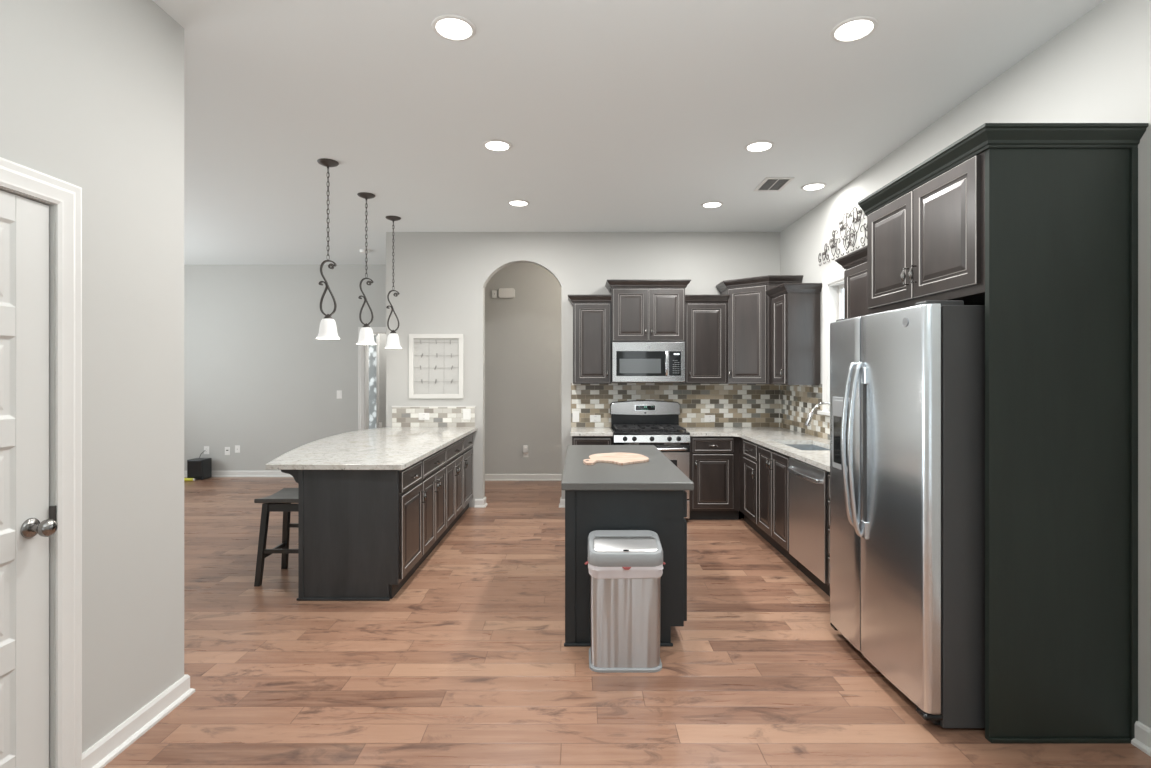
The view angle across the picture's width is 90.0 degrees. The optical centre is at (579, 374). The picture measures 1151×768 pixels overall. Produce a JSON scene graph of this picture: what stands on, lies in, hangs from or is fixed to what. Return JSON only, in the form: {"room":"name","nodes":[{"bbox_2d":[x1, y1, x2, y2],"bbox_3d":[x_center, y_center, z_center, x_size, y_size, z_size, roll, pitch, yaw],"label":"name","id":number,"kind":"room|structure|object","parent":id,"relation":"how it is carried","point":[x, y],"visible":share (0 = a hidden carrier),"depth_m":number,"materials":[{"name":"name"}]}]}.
{"room":"kitchen","nodes":[
{"label":"kitchen","id":0,"kind":"room"},
{"bbox_2d":[0,0,183,767],"bbox_3d":[-4.455,-0.060,-0.285,5.290,3.050,5.830,0,0,0],"label":"wall","id":1,"kind":"structure","parent":0,"point":[92,91],"depth_m":2.27,"materials":[{"name":"paint"}]},
{"bbox_2d":[0,157,81,767],"bbox_3d":[-1.798,0.396,1.570,0.107,2.139,0.998,0,0,0],"label":"door","id":2,"kind":"structure","parent":1,"relation":"in","point":[27,519],"depth_m":1.93,"materials":[{"name":"paint"}]},
{"bbox_2d":[82,674,194,767],"bbox_3d":[-4.340,1.420,2.365,5.120,0.090,0.590,0,0,0],"label":"baseboard","id":3,"kind":"structure","parent":1,"relation":"attached to","point":[116,741],"depth_m":2.32,"materials":[{"name":"white wood"}]},
{"bbox_2d":[184,265,385,470],"bbox_3d":[-4.565,-0.060,8.330,5.070,3.050,0.120,0,0,0],"label":"wall","id":4,"kind":"structure","parent":0,"point":[258,378],"depth_m":8.27,"materials":[{"name":"paint"}]},
{"bbox_2d":[204,446,208,453],"bbox_3d":[-5.369,1.082,8.266,0.075,0.115,0.007,0,0,0],"label":"wall outlet","id":5,"kind":"object","parent":4,"relation":"attached to","point":[206,448],"visible":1,"depth_m":8.27,"materials":[{"name":"white plastic"}]},
{"bbox_2d":[225,447,229,454],"bbox_3d":[-5.070,1.093,8.266,0.075,0.115,0.007,0,0,0],"label":"wall outlet","id":6,"kind":"object","parent":4,"relation":"attached to","point":[227,449],"visible":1,"depth_m":8.27,"materials":[{"name":"white plastic"}]},
{"bbox_2d":[235,445,239,452],"bbox_3d":[-4.925,1.064,8.266,0.072,0.105,0.007,0,0,0],"label":"wall outlet","id":7,"kind":"object","parent":4,"relation":"attached to","point":[237,447],"visible":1,"depth_m":8.27,"materials":[{"name":"white plastic"}]},
{"bbox_2d":[184,471,292,476],"bbox_3d":[-5.144,1.420,8.255,3.913,0.090,0.030,0,0,0],"label":"baseboard","id":8,"kind":"structure","parent":4,"relation":"attached to","point":[214,473],"depth_m":8.26,"materials":[{"name":"white wood"}]},
{"bbox_2d":[337,390,341,398],"bbox_3d":[-3.459,0.281,8.265,0.078,0.118,0.008,0,0,0],"label":"light switch","id":9,"kind":"object","parent":4,"relation":"attached to","point":[339,392],"visible":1,"depth_m":8.27,"materials":[{"name":"white plastic"}]},
{"bbox_2d":[358,327,385,430],"bbox_3d":[-2.674,0.388,8.325,1.017,2.155,0.150,0,0,0],"label":"trim","id":10,"kind":"structure","parent":4,"relation":"attached to","point":[363,350],"depth_m":8.26,"materials":[{"name":"white wood"}]},
{"bbox_2d":[379,334,385,427],"bbox_3d":[-2.915,-0.060,8.695,1.770,3.050,0.610,0,0,0],"label":"wall","id":11,"kind":"structure","parent":0,"point":[382,337],"depth_m":8.90,"materials":[{"name":"paint"}]},
{"bbox_2d":[369,334,378,428],"bbox_3d":[-3.315,0.350,8.920,0.410,2.030,0.080,0,0,0],"label":"window","id":12,"kind":"structure","parent":11,"relation":"in","point":[373,349],"depth_m":8.92,"materials":[{"name":"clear glass"}]},
{"bbox_2d":[485,263,561,473],"bbox_3d":[-0.275,-0.060,7.747,3.750,3.050,2.505,0,0,0],"label":"wall","id":13,"kind":"structure","parent":0,"point":[523,332],"depth_m":7.99,"materials":[{"name":"paint"}]},
{"bbox_2d":[492,290,496,297],"bbox_3d":[-1.184,-1.120,7.975,0.070,0.105,0.028,0,0,0],"label":"wall sensor","id":14,"kind":"object","parent":13,"relation":"attached to","point":[494,292],"visible":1,"depth_m":7.96,"materials":[{"name":"white plastic"}]},
{"bbox_2d":[498,288,514,297],"bbox_3d":[-1.014,-1.134,7.966,0.225,0.135,0.045,0,0,0],"label":"door chime","id":15,"kind":"object","parent":13,"relation":"attached to","point":[502,292],"visible":1,"depth_m":7.94,"materials":[{"name":"white plastic"}]},
{"bbox_2d":[485,474,561,480],"bbox_3d":[-0.265,1.420,7.975,3.530,0.090,0.030,0,0,0],"label":"baseboard","id":16,"kind":"structure","parent":13,"relation":"attached to","point":[488,477],"depth_m":7.97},
{"bbox_2d":[523,445,527,456],"bbox_3d":[-0.753,1.058,7.967,0.075,0.167,0.044,0,0,0],"label":"wall outlet","id":17,"kind":"object","parent":13,"relation":"attached to","point":[525,447],"visible":1,"depth_m":7.95,"materials":[{"name":"white plastic"}]},
{"bbox_2d":[386,232,779,506],"bbox_3d":[0.095,-0.060,6.435,4.490,3.050,0.120,0,0,0],"label":"wall","id":18,"kind":"structure","parent":0,"point":[441,279],"depth_m":6.38,"materials":[{"name":"paint"}]},
{"bbox_2d":[392,406,474,426],"bbox_3d":[-1.623,0.460,6.368,0.925,0.234,0.012,0,0,0],"label":"tile backsplash","id":19,"kind":"structure","parent":18,"relation":"attached to","point":[402,416],"depth_m":6.37,"materials":[{"name":"tile"}]},
{"bbox_2d":[419,413,428,419],"bbox_3d":[-1.727,0.459,6.361,0.118,0.078,0.007,0,0,0],"label":"wall outlet","id":20,"kind":"object","parent":19,"relation":"attached to","point":[422,416],"visible":1,"depth_m":6.36,"materials":[{"name":"white plastic"}]},
{"bbox_2d":[463,409,470,419],"bbox_3d":[-1.252,0.434,6.361,0.085,0.120,0.008,0,0,0],"label":"wall outlet","id":21,"kind":"object","parent":19,"relation":"attached to","point":[466,412],"visible":1,"depth_m":6.36,"materials":[{"name":"white plastic"}]},
{"bbox_2d":[409,334,463,398],"bbox_3d":[-1.590,-0.098,6.363,0.600,0.715,0.022,0,0,0],"label":"frame","id":22,"kind":"object","parent":18,"relation":"attached to","point":[412,395],"visible":1,"depth_m":6.35,"materials":[{"name":"white wood"}]},
{"bbox_2d":[474,497,486,507],"bbox_3d":[-1.105,1.420,6.420,0.120,0.090,0.150,0,0,0],"label":"baseboard","id":23,"kind":"structure","parent":18,"relation":"attached to","point":[479,503],"depth_m":6.36,"materials":[{"name":"white wood"}]},
{"bbox_2d":[559,497,564,507],"bbox_3d":[-0.168,1.420,6.420,0.135,0.090,0.150,0,0,0],"label":"baseboard","id":24,"kind":"structure","parent":18,"relation":"attached to","point":[562,501],"depth_m":6.36,"materials":[{"name":"white wood"}]},
{"bbox_2d":[568,295,611,383],"bbox_3d":[0.101,-0.373,6.191,0.459,0.933,0.368,0,0,0],"label":"upper cabinet","id":25,"kind":"object","parent":18,"relation":"attached to","point":[591,313],"visible":1,"depth_m":6.04,"materials":[{"name":"wood"}]},
{"bbox_2d":[605,280,690,342],"bbox_3d":[0.716,-0.668,6.168,0.876,0.643,0.411,0,0,0],"label":"upper cabinet","id":26,"kind":"object","parent":18,"relation":"attached to","point":[641,310],"visible":0.99,"depth_m":6.00,"materials":[{"name":"wood"}]},
{"bbox_2d":[611,342,684,381],"bbox_3d":[0.714,-0.135,6.153,0.756,0.416,0.422,0,0,0],"label":"microwave","id":27,"kind":"object","parent":26,"relation":"attached to","point":[630,361],"visible":1,"depth_m":5.98,"materials":[{"name":"silver metal"}]},
{"bbox_2d":[571,383,779,426],"bbox_3d":[1.056,0.333,6.370,2.312,0.489,0.009,0,0,0],"label":"tile backsplash","id":28,"kind":"structure","parent":18,"relation":"attached to","point":[732,405],"depth_m":6.37,"materials":[{"name":"tile"}]},
{"bbox_2d":[573,411,578,421],"bbox_3d":[-0.045,0.461,6.361,0.075,0.120,0.008,0,0,0],"label":"wall outlet","id":29,"kind":"object","parent":28,"relation":"attached to","point":[575,413],"visible":1,"depth_m":6.36,"materials":[{"name":"white plastic"}]},
{"bbox_2d":[590,415,600,421],"bbox_3d":[0.169,0.481,6.361,0.118,0.078,0.007,0,0,0],"label":"wall outlet","id":30,"kind":"object","parent":28,"relation":"attached to","point":[593,418],"visible":1,"depth_m":6.36,"materials":[{"name":"white plastic"}]},
{"bbox_2d":[704,415,714,421],"bbox_3d":[1.436,0.481,6.361,0.118,0.078,0.007,0,0,0],"label":"wall outlet","id":31,"kind":"object","parent":28,"relation":"attached to","point":[707,418],"visible":1,"depth_m":6.36,"materials":[{"name":"white plastic"}]},
{"bbox_2d":[679,295,728,383],"bbox_3d":[1.327,-0.373,6.190,0.451,0.933,0.366,0,0,0],"label":"upper cabinet","id":32,"kind":"object","parent":18,"relation":"attached to","point":[705,315],"visible":0.99,"depth_m":6.04,"materials":[{"name":"wood"}]},
{"bbox_2d":[716,275,802,383],"bbox_3d":[1.860,-0.449,6.042,0.716,1.083,0.662,0,0,0],"label":"upper cabinet","id":33,"kind":"object","parent":18,"relation":"attached to","point":[748,304],"visible":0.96,"depth_m":5.88,"materials":[{"name":"wood"}]},
{"bbox_2d":[103,477,1150,767],"bbox_3d":[-2.380,1.495,2.900,9.440,0.060,12.200,0,0,0],"label":"floor","id":34,"kind":"structure","parent":0,"point":[469,664],"depth_m":2.82,"materials":[{"name":"brown wood"}]},
{"bbox_2d":[184,478,194,480],"bbox_3d":[-5.439,1.443,7.930,0.242,0.044,0.044,0,0,0],"label":"tube","id":35,"kind":"object","parent":34,"relation":"on","point":[185,479],"visible":0.66,"depth_m":7.91,"materials":[{"name":"plastic"}]},
{"bbox_2d":[187,451,211,479],"bbox_3d":[-5.360,1.271,8.128,0.220,0.388,0.267,0,0,0],"label":"speaker box","id":36,"kind":"object","parent":34,"relation":"on","point":[199,468],"visible":0.91,"depth_m":8.00,"materials":[{"name":"black plastic"}]},
{"bbox_2d":[188,461,201,478],"bbox_3d":[-5.360,1.318,7.997,0.190,0.250,0.007,0,0,0],"label":"grille","id":37,"kind":"object","parent":36,"relation":"attached to","point":[194,467],"depth_m":7.99,"materials":[{"name":"black fabric"}]},
{"bbox_2d":[254,488,297,585],"bbox_3d":[-2.065,1.161,4.180,0.386,0.607,0.400,0,0,0],"label":"bar stool","id":38,"kind":"object","parent":34,"relation":"on","point":[280,501],"visible":0.49,"depth_m":4.02,"materials":[{"name":"black wood"}]},
{"bbox_2d":[296,470,398,600],"bbox_3d":[-1.512,1.039,3.745,0.655,0.852,0.034,0,0,0],"label":"peninsula end panel","id":39,"kind":"object","parent":34,"relation":"on","point":[348,520],"visible":0.88,"depth_m":3.74,"materials":[{"name":"black wood"}]},
{"bbox_2d":[281,470,297,482],"bbox_3d":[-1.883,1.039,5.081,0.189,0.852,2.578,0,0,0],"label":"bracket","id":40,"kind":"object","parent":39,"relation":"attached to","point":[294,473],"visible":0.09,"depth_m":3.80,"materials":[{"name":"black wood"}]},
{"bbox_2d":[390,461,426,598],"bbox_3d":[-1.456,1.039,4.015,0.658,0.852,0.506,0,0,0],"label":"base cabinet","id":41,"kind":"object","parent":34,"relation":"on","point":[410,487],"visible":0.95,"depth_m":3.96,"materials":[{"name":"wood"}]},
{"bbox_2d":[265,427,476,469],"bbox_3d":[-1.743,0.595,5.037,1.207,0.035,2.674,0,0,0],"label":"countertop","id":42,"kind":"structure","parent":41,"relation":"on","point":[386,448],"depth_m":4.45,"materials":[{"name":"white stone"}]},
{"bbox_2d":[414,448,445,571],"bbox_3d":[-1.456,1.039,4.641,0.658,0.852,0.747,0,0,0],"label":"base cabinet","id":43,"kind":"object","parent":34,"relation":"on","point":[433,481],"visible":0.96,"depth_m":4.58,"materials":[{"name":"wood"}]},
{"bbox_2d":[439,439,462,541],"bbox_3d":[-1.456,1.039,5.383,0.658,0.852,0.735,0,0,0],"label":"base cabinet","id":44,"kind":"object","parent":34,"relation":"on","point":[454,459],"visible":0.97,"depth_m":5.34,"materials":[{"name":"wood"}]},
{"bbox_2d":[457,433,472,520],"bbox_3d":[-1.456,1.039,6.061,0.658,0.852,0.622,0,0,0],"label":"base cabinet","id":45,"kind":"object","parent":34,"relation":"on","point":[467,453],"visible":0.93,"depth_m":5.99,"materials":[{"name":"wood"}]},
{"bbox_2d":[572,436,611,444],"bbox_3d":[0.122,1.039,6.045,0.405,0.852,0.655,0,0,0],"label":"base cabinet","id":46,"kind":"object","parent":34,"relation":"on","point":[576,440],"visible":0.04,"depth_m":5.76,"materials":[{"name":"wood"}]},
{"bbox_2d":[570,427,612,435],"bbox_3d":[0.117,0.595,6.059,0.425,0.035,0.629,0,0,0],"label":"countertop","id":47,"kind":"structure","parent":46,"relation":"on","point":[575,431],"depth_m":5.87,"materials":[{"name":"white stone"}]},
{"bbox_2d":[585,530,665,672],"bbox_3d":[0.229,1.149,2.957,0.411,0.632,0.278,0,0,0],"label":"trash can","id":48,"kind":"object","parent":34,"relation":"on","point":[625,567],"visible":1,"depth_m":2.84,"materials":[{"name":"silver metal"}]},
{"bbox_2d":[561,445,693,645],"bbox_3d":[0.260,1.021,3.913,0.721,0.888,1.665,0,0,0],"label":"kitchen island","id":49,"kind":"object","parent":34,"relation":"on","point":[651,495],"visible":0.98,"depth_m":3.12,"materials":[{"name":"laminate"}]},
{"bbox_2d":[561,445,693,489],"bbox_3d":[0.256,0.598,3.913,0.712,0.042,1.665,0,0,0],"label":"island countertop","id":50,"kind":"structure","parent":49,"relation":"on","point":[659,473],"depth_m":3.40,"materials":[{"name":"stone"}]},
{"bbox_2d":[583,452,648,464],"bbox_3d":[0.242,0.567,3.910,0.443,0.017,0.497,0,0,0],"label":"cutting board","id":51,"kind":"object","parent":50,"relation":"on","point":[619,458],"visible":1,"depth_m":3.86,"materials":[{"name":"brown wood"}]},
{"bbox_2d":[610,400,689,518],"bbox_3d":[0.713,0.871,5.995,0.768,1.189,0.737,0,0,0],"label":"gas range","id":52,"kind":"object","parent":34,"relation":"on","point":[633,422],"visible":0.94,"depth_m":5.93,"materials":[{"name":"silver metal"}]},
{"bbox_2d":[610,427,689,434],"bbox_3d":[0.713,0.585,6.007,0.760,0.025,0.586,0,0,0],"label":"cooktop","id":53,"kind":"object","parent":52,"relation":"in","point":[633,430],"depth_m":5.75,"materials":[{"name":"black metal"}]},
{"bbox_2d":[688,436,739,519],"bbox_3d":[1.353,1.039,6.045,0.505,0.852,0.655,0,0,0],"label":"base cabinet","id":54,"kind":"object","parent":34,"relation":"on","point":[714,460],"visible":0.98,"depth_m":5.76,"materials":[{"name":"wood"}]},
{"bbox_2d":[683,427,829,471],"bbox_3d":[1.659,0.595,4.837,1.119,0.035,3.074,0,0,0],"label":"countertop","id":55,"kind":"structure","parent":54,"relation":"on","point":[774,438],"depth_m":5.22,"materials":[{"name":"white stone"}]},
{"bbox_2d":[785,444,829,449],"bbox_3d":[1.877,0.709,4.740,0.379,0.192,0.704,0,0,0],"label":"sink","id":56,"kind":"object","parent":55,"relation":"in","point":[798,446],"visible":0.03,"depth_m":5.08,"materials":[{"name":"silver metal"}]},
{"bbox_2d":[805,402,829,425],"bbox_3d":[1.992,0.398,4.661,0.308,0.358,0.130,0,0,0],"label":"faucet","id":57,"kind":"object","parent":55,"relation":"on","point":[809,419],"visible":0.45,"depth_m":4.69,"materials":[{"name":"silver metal"}]},
{"bbox_2d":[740,437,763,537],"bbox_3d":[1.882,1.039,5.463,0.670,0.852,0.625,0,0,0],"label":"base cabinet","id":58,"kind":"object","parent":34,"relation":"on","point":[748,449],"visible":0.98,"depth_m":5.39,"materials":[{"name":"wood"}]},
{"bbox_2d":[758,445,797,567],"bbox_3d":[1.882,1.039,4.758,0.670,0.852,0.785,0,0,0],"label":"base cabinet","id":59,"kind":"object","parent":34,"relation":"on","point":[773,473],"visible":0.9,"depth_m":4.70,"materials":[{"name":"wood"}]},
{"bbox_2d":[788,457,829,596],"bbox_3d":[1.848,1.040,4.033,0.634,0.850,0.650,0,0,0],"label":"dishwasher","id":60,"kind":"object","parent":34,"relation":"on","point":[808,484],"visible":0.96,"depth_m":3.98,"materials":[{"name":"silver metal"}]},
{"bbox_2d":[828,472,829,586],"bbox_3d":[1.882,1.039,3.500,0.670,0.852,0.400,0,0,0],"label":"base cabinet","id":61,"kind":"object","parent":34,"relation":"on","point":[829,472],"visible":0.02,"depth_m":3.67,"materials":[{"name":"wood"}]},
{"bbox_2d":[830,300,984,727],"bbox_3d":[1.760,0.577,2.816,0.859,1.776,0.908,0,0,0],"label":"refrigerator","id":62,"kind":"object","parent":34,"relation":"on","point":[907,384],"visible":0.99,"depth_m":2.44,"materials":[{"name":"silver metal"}]},
{"bbox_2d":[858,123,1148,742],"bbox_3d":[1.898,0.241,2.768,0.642,2.448,1.049,0,0,0],"label":"tall cabinet","id":63,"kind":"object","parent":34,"relation":"on","point":[1035,225],"visible":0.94,"depth_m":2.30,"materials":[{"name":"wood"}]},
{"bbox_2d":[152,0,1104,264],"bbox_3d":[-2.380,-1.635,2.900,9.440,0.100,12.200,0,0,0],"label":"ceiling","id":64,"kind":"structure","parent":0,"point":[614,115],"depth_m":3.38,"materials":[{"name":"paint"}]},
{"bbox_2d":[316,158,339,338],"bbox_3d":[-1.875,-0.927,4.280,0.172,1.314,0.172,0,0,0],"label":"pendant lamp","id":65,"kind":"object","parent":64,"relation":"hanging from","point":[328,328],"visible":1,"depth_m":4.27,"materials":[{"name":"grey metal"}]},
{"bbox_2d":[360,249,369,253],"bbox_3d":[-2.730,-1.567,7.300,0.130,0.036,0.130,0,0,0],"label":"smoke detector","id":66,"kind":"object","parent":64,"relation":"attached to","point":[361,250],"visible":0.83,"depth_m":7.26,"materials":[{"name":"white plastic"}]},
{"bbox_2d":[356,192,376,344],"bbox_3d":[-1.880,-0.927,5.060,0.172,1.314,0.172,0,0,0],"label":"pendant lamp","id":67,"kind":"object","parent":64,"relation":"hanging from","point":[366,337],"visible":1,"depth_m":5.05,"materials":[{"name":"white"}]},
{"bbox_2d":[385,216,401,348],"bbox_3d":[-1.880,-0.927,5.790,0.172,1.314,0.172,0,0,0],"label":"pendant lamp","id":68,"kind":"object","parent":64,"relation":"hanging from","point":[393,342],"visible":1,"depth_m":5.78,"materials":[{"name":"white"}]},
{"bbox_2d":[431,14,475,40],"bbox_3d":[-0.575,-1.579,2.625,0.199,0.010,0.199,0,0,0],"label":"recessed light","id":69,"kind":"object","parent":64,"relation":"in","point":[451,27],"visible":1,"depth_m":2.61,"materials":[{"name":"white"}]},
{"bbox_2d":[483,139,511,150],"bbox_3d":[-0.570,-1.579,3.965,0.199,0.010,0.199,0,0,0],"label":"recessed light","id":70,"kind":"object","parent":64,"relation":"in","point":[494,144],"visible":1,"depth_m":3.95,"materials":[{"name":"white"}]},
{"bbox_2d":[508,199,528,205],"bbox_3d":[-0.565,-1.579,5.290,0.199,0.010,0.199,0,0,0],"label":"recessed light","id":71,"kind":"object","parent":64,"relation":"in","point":[516,202],"visible":1,"depth_m":5.26,"materials":[{"name":"white"}]},
{"bbox_2d":[701,201,722,207],"bbox_3d":[1.227,-1.579,5.340,0.199,0.010,0.199,0,0,0],"label":"recessed light","id":72,"kind":"object","parent":64,"relation":"in","point":[712,204],"visible":1,"depth_m":5.32,"materials":[{"name":"white"}]},
{"bbox_2d":[744,140,773,151],"bbox_3d":[1.240,-1.579,3.980,0.199,0.010,0.199,0,0,0],"label":"recessed light","id":73,"kind":"object","parent":64,"relation":"in","point":[761,145],"visible":1,"depth_m":3.96,"materials":[{"name":"white"}]},
{"bbox_2d":[754,177,793,190],"bbox_3d":[1.605,-1.580,4.775,0.230,0.008,0.334,0,0,0],"label":"ceiling vent","id":74,"kind":"object","parent":64,"relation":"in","point":[769,183],"visible":1,"depth_m":4.75,"materials":[{"name":"white metal"}]},
{"bbox_2d":[801,182,826,190],"bbox_3d":[1.963,-1.579,4.830,0.199,0.010,0.199,0,0,0],"label":"recessed light","id":75,"kind":"object","parent":64,"relation":"in","point":[818,185],"visible":1,"depth_m":4.81,"materials":[{"name":"white"}]},
{"bbox_2d":[830,16,877,42],"bbox_3d":[1.255,-1.579,2.635,0.199,0.010,0.199,0,0,0],"label":"recessed light","id":76,"kind":"object","parent":64,"relation":"in","point":[852,29],"visible":1,"depth_m":2.62,"materials":[{"name":"white"}]},
{"bbox_2d":[780,0,1150,727],"bbox_3d":[2.280,-0.060,1.647,0.120,3.050,9.695,0,0,0],"label":"wall","id":77,"kind":"structure","parent":0,"point":[1097,69],"depth_m":2.55,"materials":[{"name":"paint"}]},
{"bbox_2d":[766,283,821,384],"bbox_3d":[2.038,-0.373,5.507,0.361,0.933,0.512,0,0,0],"label":"upper cabinet","id":78,"kind":"object","parent":77,"relation":"attached to","point":[795,307],"visible":1,"depth_m":5.30,"materials":[{"name":"wood"}]},
{"bbox_2d":[780,384,829,439],"bbox_3d":[2.213,0.329,4.832,0.011,0.496,3.065,0,0,0],"label":"tile backsplash","id":79,"kind":"structure","parent":77,"relation":"attached to","point":[797,402],"depth_m":5.71,"materials":[{"name":"tile"}]},
{"bbox_2d":[817,268,845,415],"bbox_3d":[2.250,-0.268,4.690,0.180,1.245,1.100,0,0,0],"label":"window","id":80,"kind":"structure","parent":77,"relation":"in","point":[833,283],"depth_m":5.14,"materials":[{"name":"clear glass"}]},
{"bbox_2d":[818,207,866,265],"bbox_3d":[2.211,-1.176,4.700,0.017,0.350,1.234,0,0,0],"label":"scrollwork","id":81,"kind":"object","parent":77,"relation":"attached to","point":[832,246],"visible":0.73,"depth_m":4.76,"materials":[{"name":"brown metal"}]},
{"bbox_2d":[835,246,866,317],"bbox_3d":[2.038,-0.373,3.735,0.361,0.933,0.919,0,0,0],"label":"upper cabinet","id":82,"kind":"object","parent":77,"relation":"attached to","point":[855,263],"visible":0.06,"depth_m":3.96,"materials":[{"name":"wood"}]},
{"bbox_2d":[1131,721,1150,756],"bbox_3d":[2.205,1.420,-0.407,0.030,0.090,5.385,0,0,0],"label":"baseboard","id":83,"kind":"structure","parent":77,"relation":"attached to","point":[1142,740],"depth_m":2.25,"materials":[{"name":"white wood"}]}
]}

